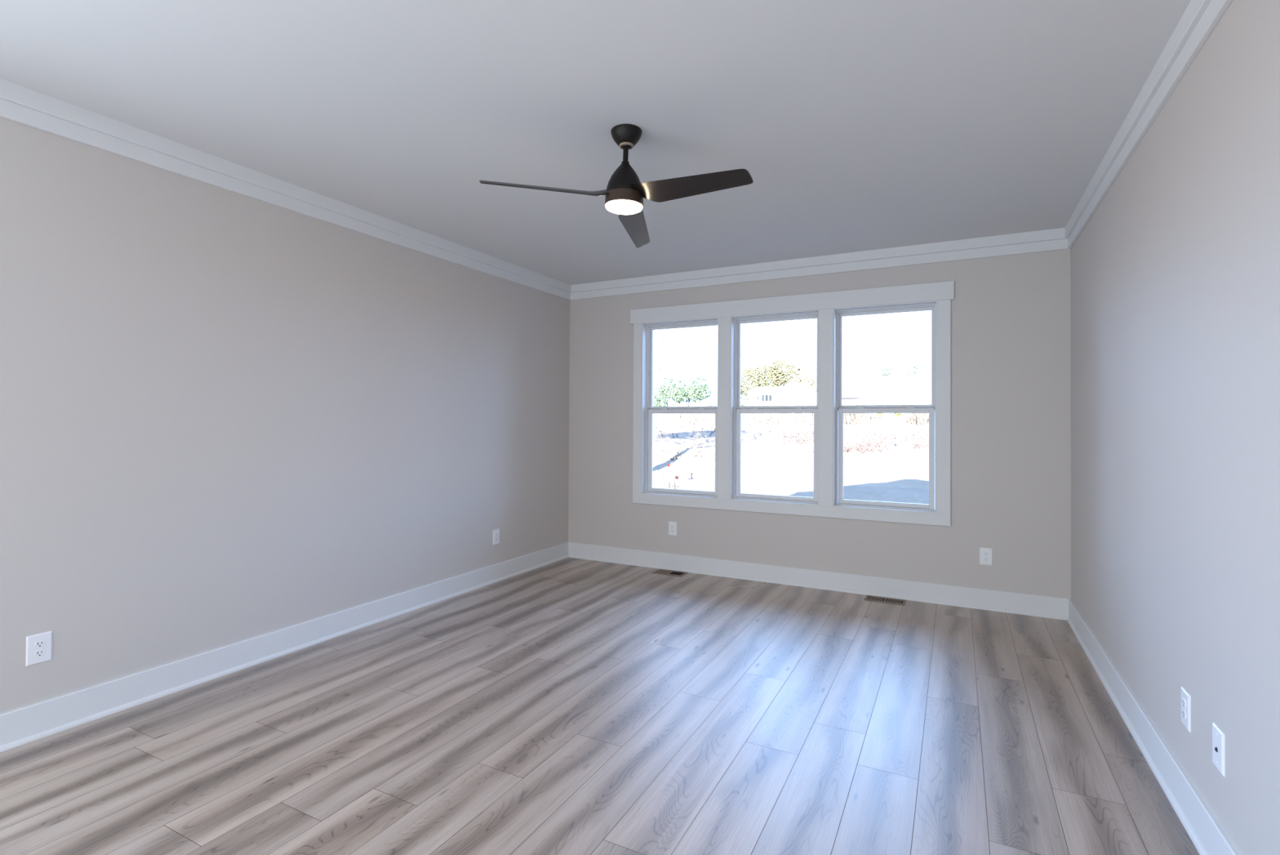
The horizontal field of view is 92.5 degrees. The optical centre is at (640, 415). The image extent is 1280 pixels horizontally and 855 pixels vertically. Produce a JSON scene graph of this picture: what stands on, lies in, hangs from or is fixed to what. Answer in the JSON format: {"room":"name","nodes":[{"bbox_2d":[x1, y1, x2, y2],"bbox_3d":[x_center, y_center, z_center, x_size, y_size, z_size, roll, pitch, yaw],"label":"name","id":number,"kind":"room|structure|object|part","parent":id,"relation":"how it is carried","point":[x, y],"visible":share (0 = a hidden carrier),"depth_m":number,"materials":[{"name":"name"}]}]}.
{"room":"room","nodes":[
{"label":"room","id":0,"kind":"room"},
{"bbox_2d":[0,116,569,713],"bbox_3d":[-2.473,0.006,3.017,0.170,2.743,7.300,0,-1,27],"label":"wall","id":1,"kind":"structure","parent":0,"point":[227,417],"depth_m":3.28,"materials":[{"name":"grey paint"}]},
{"bbox_2d":[25,630,52,666],"bbox_3d":[-2.575,0.996,2.624,0.009,0.126,0.083,0,-1,27],"label":"duplex outlet","id":2,"kind":"object","parent":1,"relation":"attached to","point":[38,646],"visible":1,"depth_m":2.62,"materials":[{"name":"white plastic"}]},
{"bbox_2d":[34,648,44,657],"bbox_3d":[-2.573,1.015,2.622,0.003,0.029,0.034,0,-1,27],"label":"receptacle","id":3,"kind":"object","parent":2,"relation":"attached to","point":[37,652],"depth_m":2.62,"materials":[{"name":"white plastic"}]},
{"bbox_2d":[34,640,44,648],"bbox_3d":[-2.572,0.976,2.623,0.003,0.029,0.034,0,-1,27],"label":"receptacle","id":4,"kind":"object","parent":2,"relation":"attached to","point":[37,643],"depth_m":2.62,"materials":[{"name":"white plastic"}]},
{"bbox_2d":[0,542,568,751],"bbox_3d":[-1.808,1.320,4.093,0.029,0.147,4.714,0,-1,27],"label":"baseboard","id":5,"kind":"structure","parent":1,"relation":"attached to","point":[35,721],"depth_m":3.28,"materials":[{"name":"white"}]},
{"bbox_2d":[0,78,571,299],"bbox_3d":[-2.377,-1.293,2.976,0.037,0.145,7.282,0,-1,27],"label":"crown molding","id":6,"kind":"structure","parent":1,"relation":"attached to","point":[19,104],"depth_m":3.27,"materials":[{"name":"white wood"}]},
{"bbox_2d":[493,528,499,544],"bbox_3d":[-1.232,1.032,5.234,0.009,0.126,0.083,0,-1,27],"label":"duplex outlet","id":7,"kind":"object","parent":1,"relation":"attached to","point":[496,531],"visible":1,"depth_m":5.23,"materials":[{"name":"white plastic"}]},
{"bbox_2d":[0,0,1191,284],"bbox_3d":[-0.516,-1.440,2.031,4.551,0.150,7.640,0,-1,27],"label":"ceiling","id":8,"kind":"structure","parent":0,"point":[855,126],"depth_m":2.64,"materials":[{"name":"white paint"}]},
{"bbox_2d":[479,124,753,248],"bbox_3d":[0.036,-1.155,2.922,1.123,0.393,1.166,0,-1,27],"label":"ceiling fan","id":9,"kind":"object","parent":8,"relation":"hanging from","point":[624,193],"visible":1,"depth_m":2.83,"materials":[{"name":"black metal"}]},
{"bbox_3d":[-0.422,-1.040,2.778,0.599,0.090,0.117,1,-1,-21],"label":"blade","id":10,"kind":"part","parent":9,"relation":"part of","materials":[{"name":"black"}]},
{"bbox_3d":[-0.026,-1.028,3.279,0.119,0.092,0.599,0,-1,9],"label":"blade","id":11,"kind":"part","parent":9,"relation":"part of","materials":[{"name":"black wood"}]},
{"bbox_3d":[0.213,-1.019,2.688,0.596,0.117,0.117,0,-1,37],"label":"blade","id":12,"kind":"part","parent":9,"relation":"part of","materials":[{"name":"black"}]},
{"bbox_2d":[0,556,1199,854],"bbox_3d":[-0.534,1.503,1.999,4.551,0.250,7.640,0,-1,27],"label":"floor","id":13,"kind":"structure","parent":0,"point":[568,705],"depth_m":2.59,"materials":[{"name":"grey wood"}]},
{"bbox_2d":[652,568,688,576],"bbox_3d":[0.267,1.420,5.551,0.283,0.005,0.160,0,-1,27],"label":"floor vent","id":14,"kind":"object","parent":13,"relation":"in","point":[677,573],"visible":1,"depth_m":5.55,"materials":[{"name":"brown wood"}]},
{"bbox_2d":[863,595,906,604],"bbox_3d":[1.885,1.420,4.727,0.292,0.005,0.146,0,-1,27],"label":"floor vent","id":15,"kind":"object","parent":13,"relation":"in","point":[869,597],"visible":1,"depth_m":4.72,"materials":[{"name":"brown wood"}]},
{"bbox_2d":[568,248,1071,598],"bbox_3d":[1.183,0.053,5.337,4.551,2.743,0.170,0,-1,27],"label":"wall","id":16,"kind":"structure","parent":0,"point":[1011,315],"depth_m":4.63,"materials":[{"name":"grey paint"}]},
{"bbox_2d":[668,520,676,535],"bbox_3d":[0.294,1.044,5.679,0.083,0.126,0.009,0,-1,27],"label":"duplex outlet","id":17,"kind":"object","parent":16,"relation":"attached to","point":[672,525],"visible":1,"depth_m":5.67,"materials":[{"name":"white plastic"}]},
{"bbox_2d":[640,317,718,498],"bbox_3d":[0.391,-0.069,5.736,0.771,1.625,0.178,0,-1,27],"label":"window","id":18,"kind":"structure","parent":16,"relation":"in","point":[648,410],"depth_m":5.84,"materials":[{"name":"white"}]},
{"bbox_3d":[0.395,0.332,5.744,0.721,0.786,0.038,0,-1,27],"label":"sash","id":19,"kind":"part","parent":18,"relation":"part of","materials":[{"name":"white plastic"}]},
{"bbox_3d":[0.416,-0.454,5.785,0.727,0.818,0.030,0,-1,27],"label":"sash","id":20,"kind":"part","parent":18,"relation":"part of","materials":[{"name":"clear glass"}]},
{"bbox_2d":[729,309,819,505],"bbox_3d":[1.176,-0.069,5.332,0.771,1.625,0.178,0,-1,27],"label":"window","id":21,"kind":"structure","parent":16,"relation":"in","point":[735,411],"depth_m":5.42,"materials":[{"name":"white"}]},
{"bbox_3d":[1.180,0.332,5.341,0.721,0.786,0.038,0,-1,27],"label":"sash","id":22,"kind":"part","parent":21,"relation":"part of","materials":[{"name":"white plastic"}]},
{"bbox_3d":[1.202,-0.454,5.381,0.727,0.818,0.030,0,-1,27],"label":"sash","id":23,"kind":"part","parent":21,"relation":"part of","materials":[{"name":"clear glass"}]},
{"bbox_2d":[630,280,954,525],"bbox_3d":[1.169,-0.093,5.330,2.770,1.851,0.189,0,-1,27],"label":"window","id":24,"kind":"structure","parent":16,"relation":"in","point":[839,409],"depth_m":5.04,"materials":[{"name":"white wood"}]},
{"bbox_3d":[-0.031,-0.070,5.857,0.089,1.625,0.018,0,-1,27],"label":"casing","id":25,"kind":"part","parent":24,"relation":"part of","materials":[{"name":"white wood"}]},
{"bbox_3d":[0.744,-0.070,5.458,0.112,1.625,0.018,0,-1,27],"label":"mullion casing","id":26,"kind":"part","parent":24,"relation":"part of","materials":[{"name":"white wood"}]},
{"bbox_3d":[1.132,0.787,5.247,2.715,0.089,0.018,0,-1,27],"label":"casing","id":27,"kind":"part","parent":24,"relation":"part of","materials":[{"name":"white wood"}]},
{"bbox_3d":[1.136,-0.951,5.266,2.770,0.137,0.024,0,-1,27],"label":"head casing","id":28,"kind":"part","parent":24,"relation":"part of","materials":[{"name":"white wood"}]},
{"bbox_3d":[1.530,-0.070,5.054,0.112,1.625,0.018,0,-1,27],"label":"mullion casing","id":29,"kind":"part","parent":24,"relation":"part of","materials":[{"name":"white wood"}]},
{"bbox_3d":[1.990,-0.460,4.983,0.678,0.744,0.004,0,-1,27],"label":"pane","id":30,"kind":"part","parent":24,"relation":"part of","materials":[{"name":"clear glass"}]},
{"bbox_3d":[1.987,-0.453,4.978,0.727,0.818,0.030,0,-1,27],"label":"sash","id":31,"kind":"part","parent":24,"relation":"part of","materials":[{"name":"clear glass"}]},
{"bbox_3d":[1.966,0.332,4.937,0.721,0.786,0.038,0,-1,27],"label":"sash","id":32,"kind":"part","parent":24,"relation":"part of","materials":[{"name":"white plastic"}]},
{"bbox_3d":[2.305,-0.070,4.656,0.089,1.625,0.018,0,-1,27],"label":"casing","id":33,"kind":"part","parent":24,"relation":"part of","materials":[{"name":"white wood"}]},
{"bbox_2d":[568,542,1071,620],"bbox_3d":[1.130,1.350,5.234,4.211,0.147,0.029,0,-1,27],"label":"baseboard","id":34,"kind":"structure","parent":16,"relation":"attached to","point":[1036,605],"depth_m":4.97,"materials":[{"name":"white wood"}]},
{"bbox_2d":[568,227,1071,300],"bbox_3d":[1.143,-1.247,5.259,4.211,0.145,0.037,0,-1,27],"label":"crown molding","id":35,"kind":"structure","parent":16,"relation":"attached to","point":[1055,239],"depth_m":5.00,"materials":[{"name":"white wood"}]},
{"bbox_2d":[979,546,992,565],"bbox_3d":[2.547,1.037,4.521,0.083,0.126,0.009,0,-1,27],"label":"duplex outlet","id":36,"kind":"object","parent":16,"relation":"attached to","point":[985,553],"visible":1,"depth_m":4.52,"materials":[{"name":"white plastic"}]},
{"bbox_2d":[1070,0,1279,854],"bbox_3d":[1.423,0.007,1.014,0.170,2.743,7.300,0,-1,27],"label":"wall","id":37,"kind":"structure","parent":0,"point":[1175,273],"depth_m":2.01,"materials":[{"name":"grey paint"}]},
{"bbox_2d":[1065,0,1232,248],"bbox_3d":[1.335,-1.292,1.067,0.037,0.145,7.282,0,-1,27],"label":"crown molding","id":38,"kind":"structure","parent":37,"relation":"attached to","point":[1200,18],"depth_m":2.42,"materials":[{"name":"white wood"}]},
{"bbox_2d":[1066,599,1240,854],"bbox_3d":[1.323,1.305,1.038,0.029,0.147,7.284,0,-1,27],"label":"baseboard","id":39,"kind":"structure","parent":37,"relation":"attached to","point":[1208,836],"depth_m":2.38,"materials":[{"name":"white wood"}]},
{"bbox_2d":[1181,686,1191,732],"bbox_3d":[1.902,1.023,2.141,0.009,0.126,0.083,0,-1,27],"label":"duplex outlet","id":40,"kind":"object","parent":37,"relation":"attached to","point":[1185,695],"visible":1,"depth_m":2.12,"materials":[{"name":"white plastic"}]},
{"bbox_2d":[1182,708,1186,719],"bbox_3d":[1.899,1.042,2.142,0.003,0.029,0.034,0,-1,27],"label":"receptacle","id":41,"kind":"object","parent":40,"relation":"attached to","point":[1184,710],"depth_m":2.14,"materials":[{"name":"white plastic"}]},
{"bbox_2d":[1182,697,1186,707],"bbox_3d":[1.899,1.004,2.142,0.003,0.029,0.034,0,-1,27],"label":"receptacle","id":42,"kind":"object","parent":40,"relation":"attached to","point":[1184,700],"depth_m":2.14,"materials":[{"name":"white plastic"}]},
{"bbox_2d":[1212,721,1225,776],"bbox_3d":[1.764,1.017,1.874,0.010,0.126,0.083,0,-1,27],"label":"cable plate","id":43,"kind":"object","parent":37,"relation":"attached to","point":[1218,735],"visible":1,"depth_m":1.86,"materials":[{"name":"white plastic"}]},
{"label":"outside","id":44,"kind":"structure","parent":0,"visible":0},
{"bbox_2d":[652,413,928,503],"bbox_3d":[3.269,0.745,43.518,113.000,3.382,130.000,0,-1,27],"label":"ground","id":45,"kind":"structure","parent":44,"point":[897,473],"depth_m":23.59,"materials":[{"name":"snow"}]},
{"bbox_2d":[653,331,666,382],"bbox_3d":[0.401,-5.090,18.575,7.695,14.958,8.208,0,-1,-7],"label":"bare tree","id":46,"kind":"object","parent":45,"relation":"on","point":[655,345],"visible":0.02,"depth_m":19.29,"materials":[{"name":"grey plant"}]},
{"bbox_2d":[653,385,668,406],"bbox_3d":[2.264,-1.772,74.413,2.295,3.896,1.880,0,-1,27],"label":"evergreen tree","id":47,"kind":"object","parent":45,"relation":"on","point":[657,397],"visible":0.83,"depth_m":74.13,"materials":[{"name":"green plant"}]},
{"bbox_2d":[660,376,676,406],"bbox_3d":[3.515,-2.432,77.358,2.597,5.226,2.330,0,-1,27],"label":"evergreen tree","id":48,"kind":"object","parent":45,"relation":"on","point":[668,389],"visible":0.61,"depth_m":77.11,"materials":[{"name":"green plant"}]},
{"bbox_2d":[664,477,675,488],"bbox_3d":[0.829,1.916,17.254,0.302,0.343,0.182,0,-1,10],"label":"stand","id":49,"kind":"object","parent":45,"relation":"on","point":[668,478],"visible":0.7,"depth_m":17.23,"materials":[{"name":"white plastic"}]},
{"bbox_2d":[670,378,688,414],"bbox_3d":[4.619,-2.130,73.219,2.381,4.612,2.246,0,-1,5],"label":"evergreen tree","id":50,"kind":"object","parent":45,"relation":"on","point":[677,395],"visible":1,"depth_m":73.03,"materials":[{"name":"green plant"}]},
{"bbox_2d":[685,472,693,478],"bbox_3d":[1.618,1.999,20.453,0.200,0.190,0.160,0,-1,27],"label":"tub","id":51,"kind":"object","parent":45,"relation":"on","point":[688,475],"visible":1,"depth_m":20.39,"materials":[{"name":"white plastic"}]},
{"bbox_2d":[681,377,697,406],"bbox_3d":[6.022,-2.341,76.107,2.508,5.051,2.164,0,-1,27],"label":"evergreen tree","id":52,"kind":"object","parent":45,"relation":"on","point":[688,387],"visible":0.35,"depth_m":75.93,"materials":[{"name":"green plant"}]},
{"bbox_2d":[689,375,711,413],"bbox_3d":[6.991,-2.311,72.010,2.685,4.972,2.502,0,-1,27],"label":"evergreen tree","id":53,"kind":"object","parent":45,"relation":"on","point":[695,392],"visible":1,"depth_m":71.69,"materials":[{"name":"green plant"}]},
{"bbox_2d":[702,399,717,405],"bbox_3d":[7.968,-0.875,69.263,1.802,2.099,1.396,0,-1,27],"label":"shrub","id":54,"kind":"object","parent":45,"relation":"on","point":[713,401],"visible":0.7,"depth_m":69.14,"materials":[{"name":"grey plant"}]},
{"bbox_2d":[653,437,786,465],"bbox_3d":[3.323,1.635,29.995,8.010,0.969,12.197,0,-1,24],"label":"twigs","id":55,"kind":"object","parent":45,"relation":"on","point":[681,446],"visible":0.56,"depth_m":27.37,"materials":[{"name":"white plant"}]},
{"bbox_2d":[740,359,804,405],"bbox_3d":[16.469,-3.491,78.397,9.019,7.387,3.795,0,-1,27],"label":"spreading tree","id":56,"kind":"object","parent":45,"relation":"on","point":[756,376],"visible":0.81,"depth_m":77.52,"materials":[{"name":"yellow plant"}]},
{"bbox_2d":[746,381,816,414],"bbox_3d":[16.897,-1.745,68.651,8.950,4.080,5.500,0,-1,27],"label":"house","id":57,"kind":"structure","parent":45,"relation":"on","point":[794,393],"depth_m":66.73,"materials":[{"name":"white"}]},
{"bbox_3d":[13.843,-1.957,67.337,1.160,0.700,0.025,0,-1,27],"label":"pane","id":58,"kind":"part","parent":57,"relation":"part of","materials":[{"name":"clear glass"}]},
{"bbox_2d":[653,418,928,442],"bbox_3d":[8.338,0.800,40.335,22.750,1.475,11.353,0,-1,30],"label":"brush","id":59,"kind":"object","parent":45,"relation":"on","point":[917,430],"visible":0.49,"depth_m":36.03,"materials":[{"name":"white plant"}]},
{"bbox_2d":[653,400,931,426],"bbox_3d":[10.382,-0.255,52.478,29.512,2.222,10.478,0,-1,27],"label":"grass","id":60,"kind":"structure","parent":45,"relation":"on","point":[856,418],"depth_m":50.08,"materials":[{"name":"plant"}]},
{"bbox_2d":[791,373,816,386],"bbox_3d":[19.754,-2.419,74.463,3.079,5.235,2.509,0,-1,27],"label":"tree","id":61,"kind":"object","parent":45,"relation":"on","point":[803,379],"visible":0.6,"depth_m":73.84,"materials":[{"name":"grey plant"}]},
{"bbox_2d":[758,427,928,454],"bbox_3d":[10.129,1.180,29.751,9.880,1.226,8.250,0,-1,27],"label":"brush","id":62,"kind":"object","parent":45,"relation":"on","point":[870,445],"visible":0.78,"depth_m":28.92,"materials":[{"name":"white plant"}]},
{"bbox_2d":[842,395,859,404],"bbox_3d":[21.337,-0.947,63.292,2.050,2.060,2.550,0,-1,27],"label":"shed","id":63,"kind":"object","parent":45,"relation":"on","point":[854,399],"visible":0.43,"depth_m":62.38,"materials":[{"name":"grey"}]},
{"bbox_2d":[880,363,893,413],"bbox_3d":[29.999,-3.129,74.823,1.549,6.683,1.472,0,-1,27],"label":"pine tree","id":64,"kind":"object","parent":45,"relation":"on","point":[886,369],"visible":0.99,"depth_m":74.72,"materials":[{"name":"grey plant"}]},
{"bbox_3d":[30.014,-5.616,74.850,1.549,1.709,1.472,0,-1,27],"label":"crown","id":65,"kind":"part","parent":64,"relation":"part of","materials":[{"name":"green plant"}]},
{"bbox_2d":[894,404,902,417],"bbox_3d":[22.348,-0.235,53.181,0.715,1.632,0.711,1,-1,-15],"label":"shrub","id":66,"kind":"object","parent":45,"relation":"on","point":[895,414],"visible":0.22,"depth_m":53.16,"materials":[{"name":"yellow plant"}]},
{"bbox_2d":[899,392,910,417],"bbox_3d":[23.887,-0.857,55.416,0.897,2.539,0.849,0,-1,27],"label":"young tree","id":67,"kind":"object","parent":45,"relation":"on","point":[903,394],"visible":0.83,"depth_m":55.36,"materials":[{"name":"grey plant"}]},
{"bbox_3d":[23.891,-1.387,55.422,0.897,1.478,0.849,0,-1,27],"label":"crown","id":68,"kind":"part","parent":67,"relation":"part of","materials":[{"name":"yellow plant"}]},
{"bbox_2d":[906,363,924,402],"bbox_3d":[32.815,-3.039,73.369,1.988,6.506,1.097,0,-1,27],"label":"pine tree","id":69,"kind":"object","parent":45,"relation":"on","point":[915,365],"visible":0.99,"depth_m":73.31,"materials":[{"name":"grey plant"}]},
{"bbox_3d":[32.830,-5.546,73.397,1.988,1.490,1.097,0,-1,27],"label":"crown","id":70,"kind":"part","parent":69,"relation":"part of","materials":[{"name":"green plant"}]}
]}

